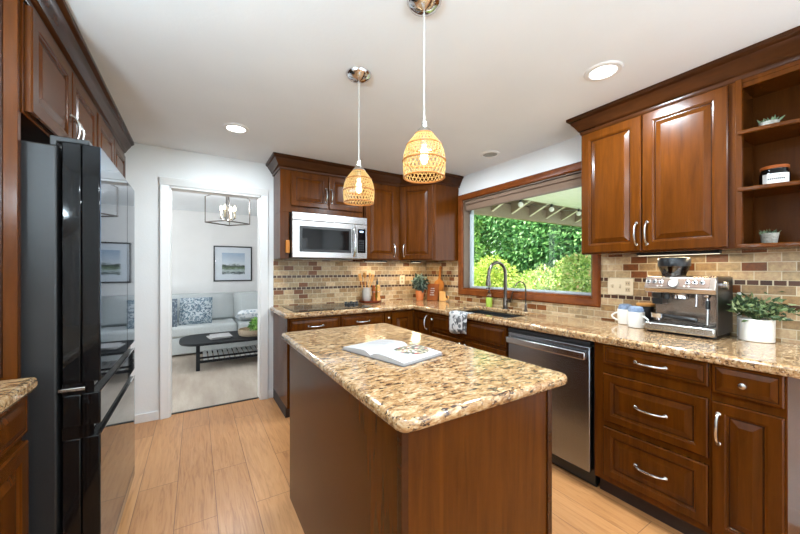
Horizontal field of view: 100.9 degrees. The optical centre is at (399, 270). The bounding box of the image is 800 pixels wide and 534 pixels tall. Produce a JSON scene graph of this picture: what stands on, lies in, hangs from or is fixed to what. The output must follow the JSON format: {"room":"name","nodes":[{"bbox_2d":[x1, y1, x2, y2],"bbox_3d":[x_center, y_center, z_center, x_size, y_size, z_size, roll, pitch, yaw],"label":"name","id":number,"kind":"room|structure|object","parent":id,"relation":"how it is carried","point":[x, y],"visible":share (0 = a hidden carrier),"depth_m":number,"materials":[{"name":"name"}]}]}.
{"room":"kitchen","nodes":[
{"label":"kitchen","id":0,"kind":"room"},
{"bbox_2d":[172,209,257,293],"bbox_3d":[-3.821,0.129,5.762,5.945,2.330,0.120,0,0,-32],"label":"wall","id":1,"kind":"structure","parent":0,"point":[193,239],"depth_m":5.90,"materials":[{"name":"paint"}]},
{"bbox_2d":[213,246,251,280],"bbox_3d":[-3.090,-0.118,6.126,0.639,0.647,0.025,0,0,-32],"label":"framed picture","id":2,"kind":"object","parent":1,"relation":"attached to","point":[230,263],"visible":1,"depth_m":6.12,"materials":[{"name":"black paper"}]},
{"bbox_2d":[222,253,244,273],"bbox_3d":[-3.086,-0.118,6.128,0.379,0.397,0.002,0,0,-32],"label":"print","id":3,"kind":"object","parent":2,"relation":"attached to","point":[232,263],"depth_m":6.13},
{"bbox_2d":[124,143,352,414],"bbox_3d":[-1.326,0.112,3.412,3.865,2.364,0.120,0,0,-32],"label":"wall","id":4,"kind":"structure","parent":0,"point":[145,164],"depth_m":2.85,"materials":[{"name":"paint"}]},
{"bbox_2d":[135,390,272,423],"bbox_3d":[-1.804,1.256,3.038,1.218,0.075,0.014,0,0,-32],"label":"baseboard","id":5,"kind":"structure","parent":4,"relation":"attached to","point":[150,416],"depth_m":2.82,"materials":[{"name":"white paint"}]},
{"bbox_2d":[159,176,268,419],"bbox_3d":[-1.736,0.240,3.148,0.892,2.106,0.149,0,0,-32],"label":"trim","id":6,"kind":"structure","parent":4,"relation":"attached to","point":[167,185],"depth_m":2.96,"materials":[{"name":"white paint"}]},
{"bbox_2d":[274,169,362,258],"bbox_3d":[-0.825,-0.530,3.422,0.852,0.843,0.365,0,0,-32],"label":"upper cabinet","id":7,"kind":"object","parent":4,"relation":"attached to","point":[294,191],"visible":0.92,"depth_m":3.23,"materials":[{"name":"brown wood"}]},
{"bbox_2d":[285,240,289,252],"bbox_3d":[-1.057,-0.222,3.113,0.036,0.120,0.030,0,0,-32],"label":"holder","id":8,"kind":"object","parent":7,"relation":"attached to","point":[287,242],"visible":1,"depth_m":3.10,"materials":[{"name":"brown wood"}]},
{"bbox_2d":[289,212,366,259],"bbox_3d":[-0.763,-0.332,3.417,0.768,0.426,0.439,0,0,-32],"label":"microwave","id":9,"kind":"object","parent":7,"relation":"attached to","point":[311,235],"visible":0.98,"depth_m":3.25,"materials":[{"name":"silver metal"}]},
{"bbox_2d":[273,259,425,306],"bbox_3d":[-0.467,0.132,3.865,1.927,0.480,0.010,0,0,-32],"label":"backsplash","id":10,"kind":"structure","parent":4,"relation":"attached to","point":[295,282],"depth_m":3.70,"materials":[{"name":"tile"}]},
{"bbox_2d":[400,275,404,284],"bbox_3d":[0.027,0.124,4.157,0.072,0.115,0.008,0,0,-32],"label":"wall plate","id":11,"kind":"object","parent":10,"relation":"attached to","point":[402,277],"visible":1,"depth_m":4.16,"materials":[{"name":"beige plastic"}]},
{"bbox_2d":[266,152,463,187],"bbox_3d":[-0.303,-1.010,3.518,2.101,0.120,0.401,0,0,-20],"label":"trim","id":12,"kind":"structure","parent":4,"relation":"attached to","point":[277,161],"depth_m":3.36,"materials":[{"name":"brown wood"}]},
{"bbox_2d":[353,182,399,260],"bbox_3d":[-0.260,-0.530,3.771,0.448,0.843,0.365,0,0,-32],"label":"upper cabinet","id":13,"kind":"object","parent":4,"relation":"attached to","point":[383,217],"visible":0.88,"depth_m":3.65,"materials":[{"name":"brown wood"}]},
{"bbox_2d":[117,348,682,533],"bbox_3d":[-1.577,1.321,2.123,5.945,0.064,8.670,0,0,-32],"label":"floor","id":14,"kind":"structure","parent":0,"point":[223,469],"depth_m":2.08,"materials":[{"name":"brown wood"}]},
{"bbox_2d":[0,0,20,380],"bbox_3d":[-1.585,0.172,0.978,0.628,2.243,0.030,0,0,-32],"label":"end panel","id":15,"kind":"object","parent":14,"relation":"on","point":[10,10],"visible":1,"depth_m":1.13,"materials":[{"name":"brown wood"}]},
{"bbox_2d":[0,396,27,533],"bbox_3d":[-1.216,0.855,0.454,0.694,0.878,1.250,0,0,-32],"label":"base cabinet","id":16,"kind":"object","parent":14,"relation":"on","point":[14,421],"visible":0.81,"depth_m":1.05,"materials":[{"name":"brown wood"}]},
{"bbox_2d":[0,377,37,414],"bbox_3d":[-1.221,0.392,0.438,0.682,0.046,1.268,0,0,-32],"label":"countertop","id":17,"kind":"structure","parent":16,"relation":"on","point":[12,391],"depth_m":1.04,"materials":[{"name":"beige stone"}]},
{"bbox_2d":[21,135,134,533],"bbox_3d":[-1.724,0.397,1.429,0.806,1.793,0.847,0,0,-32],"label":"refrigerator","id":18,"kind":"object","parent":14,"relation":"on","point":[78,209],"visible":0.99,"depth_m":1.26,"materials":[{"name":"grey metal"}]},
{"bbox_2d":[100,148,126,379],"bbox_3d":[-1.316,-0.025,1.530,0.002,0.903,0.573,0,0,-32],"label":"door","id":19,"kind":"structure","parent":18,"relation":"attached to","point":[113,186],"depth_m":1.46,"materials":[{"name":"clear glass"}]},
{"bbox_2d":[100,377,134,533],"bbox_3d":[-1.384,0.936,1.640,0.002,0.591,0.831,0,0,-32],"label":"drawer","id":20,"kind":"object","parent":18,"relation":"attached to","point":[117,428],"depth_m":1.56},
{"bbox_2d":[100,349,134,421],"bbox_3d":[-1.384,0.532,1.640,0.002,0.118,0.831,0,0,-32],"label":"drawer","id":21,"kind":"object","parent":18,"relation":"attached to","point":[117,376],"depth_m":1.54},
{"bbox_2d":[127,182,134,348],"bbox_3d":[-1.537,-0.025,1.888,0.002,0.903,0.248,0,0,-32],"label":"door","id":22,"kind":"structure","parent":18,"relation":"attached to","point":[130,192],"depth_m":1.87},
{"bbox_2d":[171,397,258,414],"bbox_3d":[-1.740,1.290,3.155,0.750,0.007,0.027,0,0,-32],"label":"trim","id":23,"kind":"structure","parent":14,"relation":"on","point":[255,397],"depth_m":3.14,"materials":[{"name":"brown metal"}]},
{"bbox_2d":[172,291,257,355],"bbox_3d":[-3.027,0.838,5.576,3.400,0.902,0.930,0,0,-32],"label":"sofa","id":24,"kind":"object","parent":14,"relation":"on","point":[225,305],"visible":0.18,"depth_m":5.38,"materials":[{"name":"fabric"}]},
{"bbox_2d":[172,299,176,326],"bbox_3d":[-3.536,0.638,4.857,0.438,0.412,0.228,0,0,-32],"label":"throw pillow","id":25,"kind":"object","parent":24,"relation":"on","point":[174,301],"visible":0.16,"depth_m":4.91,"materials":[{"name":"blue fabric"}]},
{"bbox_2d":[179,297,212,324],"bbox_3d":[-3.207,0.638,5.201,0.456,0.402,0.214,0,0,-32],"label":"throw pillow","id":26,"kind":"object","parent":24,"relation":"on","point":[192,310],"visible":0.99,"depth_m":5.14,"materials":[{"name":"fabric"}]},
{"bbox_2d":[172,318,236,337],"bbox_3d":[-3.519,0.922,5.144,1.710,0.167,0.710,0,0,-32],"label":"seat cushion","id":27,"kind":"object","parent":24,"relation":"on","point":[218,324],"depth_m":5.09,"materials":[{"name":"fabric"}]},
{"bbox_2d":[234,318,250,329],"bbox_3d":[-2.238,0.922,5.934,1.280,0.167,0.710,0,0,-32],"label":"seat cushion","id":28,"kind":"object","parent":24,"relation":"on","point":[238,323],"depth_m":5.36,"materials":[{"name":"fabric"}]},
{"bbox_2d":[235,309,257,319],"bbox_3d":[-2.484,0.749,5.552,0.500,0.203,0.408,0,0,-32],"label":"throw pillow","id":29,"kind":"object","parent":24,"relation":"on","point":[248,314],"visible":0.56,"depth_m":5.36,"materials":[{"name":"white fabric"}]},
{"bbox_2d":[179,331,257,371],"bbox_3d":[-2.246,1.106,4.747,1.537,0.366,0.760,0,0,-32],"label":"coffee table","id":30,"kind":"object","parent":14,"relation":"on","point":[196,340],"visible":0.61,"depth_m":4.44,"materials":[{"name":"black wood"}]},
{"bbox_2d":[206,332,231,339],"bbox_3d":[-2.480,0.908,4.545,0.282,0.028,0.333,0,0,-37],"label":"magazines","id":31,"kind":"object","parent":30,"relation":"on","point":[219,335],"visible":1,"depth_m":4.49,"materials":[{"name":"paper"}]},
{"bbox_2d":[238,327,257,336],"bbox_3d":[-2.092,0.878,4.725,0.410,0.090,0.410,0,0,-32],"label":"basket","id":32,"kind":"object","parent":30,"relation":"on","point":[244,332],"visible":0.53,"depth_m":4.55,"materials":[{"name":"beige wicker"}]},
{"bbox_2d":[247,317,257,330],"bbox_3d":[-2.041,0.784,4.757,0.269,0.244,0.309,0,0,-2],"label":"plant","id":33,"kind":"object","parent":32,"relation":"in","point":[253,324],"visible":0.42,"depth_m":4.69,"materials":[{"name":"green plant"}]},
{"bbox_2d":[273,312,382,417],"bbox_3d":[-0.712,0.855,3.316,0.939,0.878,0.663,0,0,-32],"label":"base cabinet","id":34,"kind":"object","parent":14,"relation":"on","point":[281,349],"visible":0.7,"depth_m":3.03,"materials":[{"name":"brown wood"}]},
{"bbox_2d":[383,311,390,323],"bbox_3d":[-0.278,0.855,3.591,0.080,0.878,0.652,0,0,-32],"label":"base cabinet","id":35,"kind":"object","parent":14,"relation":"on","point":[386,314],"visible":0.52,"depth_m":3.33,"materials":[{"name":"brown wood"}]},
{"bbox_2d":[390,309,432,335],"bbox_3d":[0.211,0.855,3.729,0.893,0.878,0.930,0,0,-32],"label":"base cabinet","id":36,"kind":"object","parent":14,"relation":"on","point":[419,321],"visible":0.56,"depth_m":3.41,"materials":[{"name":"brown wood"}]},
{"bbox_2d":[270,298,799,378],"bbox_3d":[0.523,0.392,2.220,1.950,0.046,3.830,0,0,-32],"label":"countertop","id":37,"kind":"structure","parent":36,"relation":"on","point":[780,358],"depth_m":1.89,"materials":[{"name":"beige stone"}]},
{"bbox_2d":[282,301,372,311],"bbox_3d":[-0.722,0.351,3.300,0.765,0.034,0.505,0,0,-32],"label":"cooktop","id":38,"kind":"object","parent":37,"relation":"in","point":[347,305],"visible":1,"depth_m":3.29,"materials":[{"name":"black glass"}]},
{"bbox_2d":[359,299,381,302],"bbox_3d":[-0.340,0.355,3.767,0.260,0.026,0.260,0,0,-32],"label":"lazy susan","id":39,"kind":"object","parent":37,"relation":"on","point":[360,301],"visible":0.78,"depth_m":3.66,"materials":[{"name":"brown wood"}]},
{"bbox_2d":[362,287,370,300],"bbox_3d":[-0.386,0.274,3.774,0.100,0.150,0.100,0,0,-32],"label":"utensil crock","id":40,"kind":"object","parent":39,"relation":"on","point":[366,294],"visible":0.94,"depth_m":3.73,"materials":[{"name":"white ceramic"}]},
{"bbox_2d":[358,273,362,288],"bbox_3d":[-0.429,0.183,3.731,0.014,0.294,0.109,0,0,45],"label":"wooden spatula","id":41,"kind":"object","parent":40,"relation":"in","point":[359,275],"visible":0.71,"depth_m":3.71,"materials":[{"name":"brown wood"}]},
{"bbox_2d":[372,285,375,300],"bbox_3d":[-0.298,0.259,3.752,0.050,0.180,0.049,0,0,-32],"label":"pepper mill","id":42,"kind":"object","parent":39,"relation":"on","point":[373,286],"visible":0.99,"depth_m":3.73,"materials":[{"name":"red wood"}]},
{"bbox_2d":[376,285,380,300],"bbox_3d":[-0.246,0.259,3.767,0.050,0.180,0.049,0,0,-32],"label":"salt mill","id":43,"kind":"object","parent":39,"relation":"on","point":[378,298],"visible":0.99,"depth_m":3.75,"materials":[{"name":"brown wood"}]},
{"bbox_2d":[411,273,429,299],"bbox_3d":[0.247,0.200,4.046,0.235,0.335,0.242,0,0,12],"label":"potted plant","id":44,"kind":"object","parent":37,"relation":"on","point":[418,282],"visible":1,"depth_m":4.00,"materials":[{"name":"green plant"}]},
{"bbox_2d":[427,284,438,300],"bbox_3d":[0.397,0.266,4.002,0.140,0.202,0.054,0,0,28],"label":"wooden sign","id":45,"kind":"object","parent":37,"relation":"on","point":[432,293],"visible":0.94,"depth_m":4.00,"materials":[{"name":"red wood"}]},
{"bbox_2d":[434,266,443,299],"bbox_3d":[0.481,0.160,4.071,0.071,0.415,0.165,0,0,-39],"label":"cutting board","id":46,"kind":"object","parent":37,"relation":"on","point":[439,281],"visible":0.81,"depth_m":4.05,"materials":[{"name":"brown wood"}]},
{"bbox_2d":[439,291,448,300],"bbox_3d":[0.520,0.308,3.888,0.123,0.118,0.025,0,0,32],"label":"mug","id":47,"kind":"object","parent":37,"relation":"on","point":[442,297],"visible":0.99,"depth_m":3.89,"materials":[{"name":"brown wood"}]},
{"bbox_2d":[449,310,471,333],"bbox_3d":[0.534,0.463,2.888,0.099,0.195,0.225,0,0,-32],"label":"tea towel","id":48,"kind":"object","parent":37,"relation":"hanging from","point":[457,319],"visible":0.99,"depth_m":2.86,"materials":[{"name":"white fabric"}]},
{"bbox_2d":[486,287,491,306],"bbox_3d":[0.900,0.271,3.340,0.065,0.194,0.064,0,0,12],"label":"soap bottle","id":49,"kind":"object","parent":37,"relation":"on","point":[488,299],"visible":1,"depth_m":3.32,"materials":[{"name":"green plastic"}]},
{"bbox_2d":[468,311,519,317],"bbox_3d":[0.819,0.505,2.972,0.431,0.178,0.736,0,0,-32],"label":"sink","id":50,"kind":"object","parent":37,"relation":"in","point":[478,312],"visible":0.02,"depth_m":3.20,"materials":[{"name":"grey metal"}]},
{"bbox_2d":[486,261,512,308],"bbox_3d":[0.916,0.141,3.110,0.264,0.456,0.127,0,0,-9],"label":"faucet","id":51,"kind":"object","parent":37,"relation":"on","point":[506,301],"visible":1,"depth_m":3.13,"materials":[{"name":"silver metal"}]},
{"bbox_2d":[515,281,527,310],"bbox_3d":[1.088,0.234,2.939,0.142,0.270,0.056,0,0,-32],"label":"filter faucet","id":52,"kind":"object","parent":37,"relation":"on","point":[525,304],"visible":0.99,"depth_m":2.96,"materials":[{"name":"silver metal"}]},
{"bbox_2d":[611,309,627,324],"bbox_3d":[1.534,0.318,2.275,0.094,0.101,0.124,0,0,-32],"label":"mug","id":53,"kind":"object","parent":37,"relation":"on","point":[621,314],"visible":0.7,"depth_m":2.24,"materials":[{"name":"white ceramic"}]},
{"bbox_2d":[618,304,631,309],"bbox_3d":[1.543,0.265,2.261,0.085,0.066,0.085,0,0,-32],"label":"roll","id":54,"kind":"object","parent":53,"relation":"in","point":[621,306],"visible":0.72,"depth_m":2.24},
{"bbox_2d":[627,311,648,327],"bbox_3d":[1.526,0.318,2.116,0.118,0.101,0.093,0,0,37],"label":"mug","id":55,"kind":"object","parent":37,"relation":"on","point":[634,319],"visible":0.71,"depth_m":2.09,"materials":[{"name":"white ceramic"}]},
{"bbox_2d":[628,306,643,312],"bbox_3d":[1.516,0.265,2.124,0.085,0.066,0.085,0,0,-32],"label":"roll","id":56,"kind":"object","parent":55,"relation":"in","point":[631,308],"visible":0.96,"depth_m":2.10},
{"bbox_2d":[636,303,654,320],"bbox_3d":[1.627,0.294,2.190,0.100,0.148,0.099,0,0,-32],"label":"canister","id":57,"kind":"object","parent":37,"relation":"on","point":[648,308],"visible":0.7,"depth_m":2.15,"materials":[{"name":"black plastic"}]},
{"bbox_2d":[644,257,732,338],"bbox_3d":[1.679,0.147,1.922,0.276,0.442,0.347,0,0,-32],"label":"espresso machine","id":58,"kind":"object","parent":37,"relation":"on","point":[695,306],"visible":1,"depth_m":1.87,"materials":[{"name":"silver metal"}]},
{"bbox_2d":[644,321,723,337],"bbox_3d":[1.641,0.332,1.912,0.200,0.047,0.319,0,0,-32],"label":"drip tray","id":59,"kind":"object","parent":58,"relation":"on","point":[701,329],"depth_m":1.84,"materials":[{"name":"silver metal"}]},
{"bbox_2d":[737,292,741,335],"bbox_3d":[1.888,0.245,1.839,0.024,0.244,0.016,0,0,-32],"label":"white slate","id":60,"kind":"object","parent":37,"relation":"on","point":[739,293],"visible":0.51,"depth_m":1.84,"materials":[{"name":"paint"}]},
{"bbox_2d":[727,291,799,342],"bbox_3d":[1.864,0.237,1.695,0.205,0.261,0.268,0,0,-32],"label":"potted plant","id":61,"kind":"object","parent":37,"relation":"on","point":[753,327],"visible":1,"depth_m":1.69,"materials":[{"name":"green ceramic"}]},
{"bbox_2d":[290,346,551,533],"bbox_3d":[-0.012,0.854,1.544,0.707,0.879,1.208,0,0,-32],"label":"base cabinet","id":62,"kind":"object","parent":14,"relation":"on","point":[488,471],"visible":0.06,"depth_m":1.07,"materials":[{"name":"brown wood"}]},
{"bbox_2d":[281,323,566,432],"bbox_3d":[-0.051,0.394,1.589,0.722,0.040,1.378,0,0,-32],"label":"countertop","id":63,"kind":"structure","parent":62,"relation":"on","point":[465,380],"depth_m":1.17,"materials":[{"name":"stone"}]},
{"bbox_2d":[342,339,442,366],"bbox_3d":[-0.042,0.361,1.501,0.401,0.026,0.252,0,0,44],"label":"cookbook","id":64,"kind":"object","parent":63,"relation":"on","point":[395,352],"visible":1,"depth_m":1.44,"materials":[{"name":"paper"}]},
{"bbox_2d":[369,340,402,359],"bbox_3d":[-0.050,0.353,1.498,0.133,0.009,0.390,0,0,-20],"label":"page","id":65,"kind":"object","parent":64,"relation":"on","point":[386,349],"depth_m":1.48,"materials":[{"name":"white paper"}]},
{"bbox_2d":[394,344,428,353],"bbox_3d":[0.050,0.353,1.471,0.156,0.010,0.156,0,0,-32],"label":"photo","id":66,"kind":"object","parent":64,"relation":"on","point":[414,348],"depth_m":1.45},
{"bbox_2d":[430,310,508,356],"bbox_3d":[0.800,0.855,2.995,0.659,0.878,0.929,0,0,-32],"label":"base cabinet","id":67,"kind":"object","parent":14,"relation":"on","point":[489,337],"visible":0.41,"depth_m":2.71,"materials":[{"name":"brown wood"}]},
{"bbox_2d":[506,327,599,486],"bbox_3d":[1.200,0.858,2.335,0.657,0.872,0.603,0,0,-32],"label":"dishwasher","id":68,"kind":"object","parent":14,"relation":"on","point":[573,403],"visible":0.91,"depth_m":2.04,"materials":[{"name":"silver metal"}]},
{"bbox_2d":[595,342,711,533],"bbox_3d":[1.501,0.855,1.852,0.667,0.878,0.513,0,0,-32],"label":"base cabinet","id":69,"kind":"object","parent":14,"relation":"on","point":[653,410],"visible":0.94,"depth_m":1.66,"materials":[{"name":"brown wood"}]},
{"bbox_2d":[711,363,799,533],"bbox_3d":[1.697,0.855,1.537,0.664,0.878,0.226,0,0,-32],"label":"base cabinet","id":70,"kind":"object","parent":14,"relation":"on","point":[755,415],"visible":0.94,"depth_m":1.37,"materials":[{"name":"brown wood"}]},
{"bbox_2d":[65,0,799,215],"bbox_3d":[-1.577,-1.103,2.123,5.945,0.134,8.670,0,0,-32],"label":"ceiling","id":71,"kind":"structure","parent":0,"point":[506,77],"depth_m":1.73,"materials":[{"name":"paint"}]},
{"bbox_2d":[205,195,249,225],"bbox_3d":[-2.129,-0.805,4.091,0.360,0.462,0.360,0,0,21],"label":"lantern chandelier","id":72,"kind":"object","parent":71,"relation":"hanging from","point":[227,209],"visible":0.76,"depth_m":4.09,"materials":[{"name":"silver metal"}]},
{"bbox_2d":[222,123,248,133],"bbox_3d":[-1.236,-1.065,2.491,0.184,0.010,0.184,0,0,-32],"label":"recessed light","id":73,"kind":"object","parent":71,"relation":"in","point":[231,127],"visible":1,"depth_m":2.48,"materials":[{"name":"white paint"}]},
{"bbox_2d":[343,67,374,205],"bbox_3d":[-0.225,-0.718,1.807,0.176,0.705,0.175,0,0,-32],"label":"pendant light","id":74,"kind":"object","parent":71,"relation":"hanging from","point":[359,75],"visible":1,"depth_m":1.78,"materials":[{"name":"beige wicker"}]},
{"bbox_2d":[402,0,445,183],"bbox_3d":[0.096,-0.718,1.315,0.176,0.705,0.175,0,0,-32],"label":"pendant light","id":75,"kind":"object","parent":71,"relation":"hanging from","point":[423,136],"visible":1,"depth_m":1.30,"materials":[{"name":"beige wicker"}]},
{"bbox_2d":[417,119,431,144],"bbox_3d":[0.096,-0.547,1.315,0.068,0.102,0.068,0,0,-32],"label":"socket","id":76,"kind":"object","parent":75,"relation":"attached to","point":[422,132],"depth_m":1.29,"materials":[{"name":"silver metal"}]},
{"bbox_2d":[480,150,499,157],"bbox_3d":[0.830,-1.065,3.049,0.184,0.010,0.184,0,0,-32],"label":"recessed light","id":77,"kind":"object","parent":71,"relation":"in","point":[487,154],"visible":1,"depth_m":3.04,"materials":[{"name":"white paint"}]},
{"bbox_2d":[583,60,623,81],"bbox_3d":[1.091,-1.065,1.778,0.184,0.010,0.184,0,0,-32],"label":"recessed light","id":78,"kind":"object","parent":71,"relation":"in","point":[605,70],"visible":1,"depth_m":1.76,"materials":[{"name":"white paint"}]},
{"bbox_2d":[458,135,799,316],"bbox_3d":[1.758,0.112,2.236,0.150,2.364,5.360,0,0,-32],"label":"wall","id":79,"kind":"structure","parent":0,"point":[566,152],"depth_m":3.06,"materials":[{"name":"paint"}]},
{"bbox_2d":[400,184,457,261],"bbox_3d":[0.253,-0.530,3.932,0.608,0.843,0.628,0,0,-32],"label":"upper cabinet","id":80,"kind":"object","parent":79,"relation":"attached to","point":[428,213],"visible":0.96,"depth_m":3.71,"materials":[{"name":"brown wood"}]},
{"bbox_2d":[458,161,600,306],"bbox_3d":[1.151,-0.288,3.186,0.175,1.137,1.575,0,0,-32],"label":"window","id":81,"kind":"structure","parent":79,"relation":"in","point":[466,286],"depth_m":3.18,"materials":[{"name":"brown wood"}]},
{"bbox_2d":[465,173,580,210],"bbox_3d":[1.135,-0.723,3.176,0.045,0.109,1.417,0,0,-32],"label":"roller blind","id":82,"kind":"object","parent":81,"relation":"attached to","point":[572,181],"visible":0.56,"depth_m":3.06,"materials":[{"name":"fabric"}]},
{"bbox_2d":[426,249,799,343],"bbox_3d":[1.357,0.132,2.734,0.010,0.480,3.830,0,0,-32],"label":"backsplash","id":83,"kind":"structure","parent":79,"relation":"attached to","point":[773,271],"depth_m":1.99,"materials":[{"name":"tile"}]},
{"bbox_2d":[608,278,632,294],"bbox_3d":[1.568,0.117,2.359,0.023,0.118,0.165,0,0,-32],"label":"wall plate","id":84,"kind":"object","parent":83,"relation":"attached to","point":[620,286],"visible":1,"depth_m":2.36,"materials":[{"name":"beige plastic"}]},
{"bbox_2d":[581,83,744,255],"bbox_3d":[1.579,-0.530,2.057,0.320,0.843,0.780,0,0,-32],"label":"upper cabinet","id":85,"kind":"object","parent":79,"relation":"attached to","point":[662,179],"visible":0.99,"depth_m":1.92,"materials":[{"name":"brown wood"}]},
{"bbox_2d":[637,250,721,255],"bbox_3d":[1.655,-0.099,1.984,0.040,0.018,0.400,0,0,-32],"label":"light","id":86,"kind":"object","parent":85,"relation":"attached to","point":[714,251],"visible":1,"depth_m":1.94,"materials":[{"name":"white plastic"}]},
{"bbox_2d":[652,253,719,255],"bbox_3d":[1.655,-0.091,1.984,0.028,0.002,0.388,0,0,-32],"label":"diffuser","id":87,"kind":"object","parent":86,"relation":"attached to","point":[653,254],"depth_m":1.96,"materials":[{"name":"beige"}]},
{"bbox_2d":[566,26,799,135],"bbox_3d":[1.690,-1.010,1.871,0.349,0.120,1.360,0,0,-32],"label":"trim","id":88,"kind":"structure","parent":85,"relation":"attached to","point":[783,48],"depth_m":1.76,"materials":[{"name":"brown wood"}]},
{"bbox_2d":[735,60,799,249],"bbox_3d":[1.908,-0.530,1.553,0.288,0.843,0.421,0,0,-32],"label":"corner shelf","id":89,"kind":"object","parent":79,"relation":"attached to","point":[768,94],"visible":1,"depth_m":1.68,"materials":[{"name":"brown wood"}]},
{"bbox_2d":[759,229,779,242],"bbox_3d":[1.858,-0.168,1.663,0.072,0.077,0.068,0,0,-2],"label":"potted plant","id":90,"kind":"object","parent":89,"relation":"on","point":[766,236],"visible":0.88,"depth_m":1.65,"materials":[{"name":"green ceramic"}]},
{"bbox_2d":[760,233,778,242],"bbox_3d":[1.859,-0.157,1.663,0.068,0.055,0.068,0,0,-32],"label":"pot","id":91,"kind":"object","parent":90,"relation":"on","point":[765,237],"depth_m":1.64,"materials":[{"name":"ceramic"}]},
{"bbox_2d":[757,115,784,125],"bbox_3d":[1.814,-0.722,1.622,0.075,0.059,0.079,0,0,5],"label":"succulent","id":92,"kind":"object","parent":89,"relation":"on","point":[774,119],"visible":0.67,"depth_m":1.60,"materials":[{"name":"green plant"}]},
{"bbox_2d":[759,119,779,125],"bbox_3d":[1.813,-0.709,1.623,0.072,0.032,0.072,0,0,-32],"label":"pot","id":93,"kind":"object","parent":92,"relation":"on","point":[764,122],"depth_m":1.61,"materials":[{"name":"ceramic"}]},
{"bbox_2d":[759,164,790,184],"bbox_3d":[1.856,-0.461,1.638,0.107,0.102,0.105,0,0,-32],"label":"candle jar","id":94,"kind":"object","parent":89,"relation":"on","point":[776,173],"visible":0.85,"depth_m":1.60,"materials":[{"name":"black glass"}]},
{"bbox_3d":[-1.513,0.112,0.148,0.120,2.364,5.240,0,0,-32],"label":"wall","id":95,"kind":"structure","parent":0,"visible":0},
{"bbox_2d":[21,0,96,146],"bbox_3d":[-1.810,-0.751,1.401,0.690,0.400,0.920,0,0,-32],"label":"upper cabinet","id":96,"kind":"object","parent":95,"relation":"attached to","point":[53,100],"visible":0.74,"depth_m":1.32,"materials":[{"name":"brown wood"}]},
{"bbox_2d":[24,0,133,153],"bbox_3d":[-2.022,-1.010,1.761,0.707,0.120,1.959,0,0,-32],"label":"trim","id":97,"kind":"structure","parent":96,"relation":"attached to","point":[56,17],"depth_m":1.59,"materials":[{"name":"brown wood"}]},
{"bbox_2d":[97,113,125,178],"bbox_3d":[-2.301,-0.751,2.197,0.690,0.400,0.920,0,0,-32],"label":"upper cabinet","id":98,"kind":"object","parent":95,"relation":"attached to","point":[106,141],"visible":0.11,"depth_m":2.25,"materials":[{"name":"brown wood"}]},
{"label":"outside","id":99,"kind":"structure","parent":0,"visible":0},
{"bbox_3d":[8.438,1.594,9.903,19.240,0.200,36.000,0,0,-32],"label":"ground","id":100,"kind":"structure","parent":99,"visible":0},
{"bbox_2d":[474,215,493,266],"bbox_3d":[1.834,-0.883,12.409,3.404,4.758,3.886,0,0,23],"label":"tree","id":101,"kind":"object","parent":100,"relation":"on","point":[477,235],"visible":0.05,"depth_m":11.14,"materials":[{"name":"green plant"}]},
{"bbox_2d":[474,254,521,287],"bbox_3d":[2.071,0.562,8.620,2.403,1.955,2.366,0,0,22],"label":"shrub","id":102,"kind":"object","parent":100,"relation":"on","point":[497,279],"visible":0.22,"depth_m":8.01,"materials":[{"name":"green plant"}]},
{"bbox_2d":[489,224,515,269],"bbox_3d":[7.032,-2.041,15.009,5.680,7.572,9.184,0,0,-32],"label":"tree","id":103,"kind":"object","parent":100,"relation":"on","point":[490,224],"visible":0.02,"depth_m":15.39,"materials":[{"name":"green plant"}]},
{"bbox_2d":[474,215,586,284],"bbox_3d":[5.102,-0.799,10.799,4.243,4.728,5.229,0,0,-32],"label":"tree","id":104,"kind":"object","parent":100,"relation":"on","point":[512,231],"visible":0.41,"depth_m":10.31,"materials":[{"name":"green plant"}]},
{"bbox_2d":[507,252,590,291],"bbox_3d":[3.417,0.577,6.856,2.168,1.923,2.874,0,0,6],"label":"shrub","id":105,"kind":"object","parent":100,"relation":"on","point":[567,281],"visible":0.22,"depth_m":6.53,"materials":[{"name":"green plant"}]},
{"bbox_2d":[523,222,588,277],"bbox_3d":[6.203,-1.361,9.886,4.702,5.714,4.288,0,0,-32],"label":"tree","id":106,"kind":"object","parent":100,"relation":"on","point":[551,260],"visible":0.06,"depth_m":9.36,"materials":[{"name":"green plant"}]},
{"bbox_3d":[5.042,1.474,2.169,5.340,0.040,10.400,0,0,-32],"label":"patio slab","id":107,"kind":"object","parent":100,"relation":"on","visible":0},
{"bbox_2d":[474,187,590,270],"bbox_3d":[3.308,0.049,4.809,5.120,2.890,4.287,0,0,-32],"label":"patio cover","id":108,"kind":"object","parent":107,"relation":"on","point":[570,199],"visible":0.08,"depth_m":6.12,"materials":[{"name":"paint"}]},
{"bbox_2d":[518,200,535,206],"bbox_3d":[2.121,-1.107,5.608,0.441,0.110,0.086,0,0,-32],"label":"string lights","id":109,"kind":"object","parent":108,"relation":"hanging from","point":[520,204],"depth_m":5.53,"materials":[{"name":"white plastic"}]},
{"bbox_2d":[545,204,580,215],"bbox_3d":[3.011,-1.117,6.157,1.094,0.140,0.086,0,0,-32],"label":"string lights","id":110,"kind":"object","parent":108,"relation":"hanging from","point":[551,208],"depth_m":6.15,"materials":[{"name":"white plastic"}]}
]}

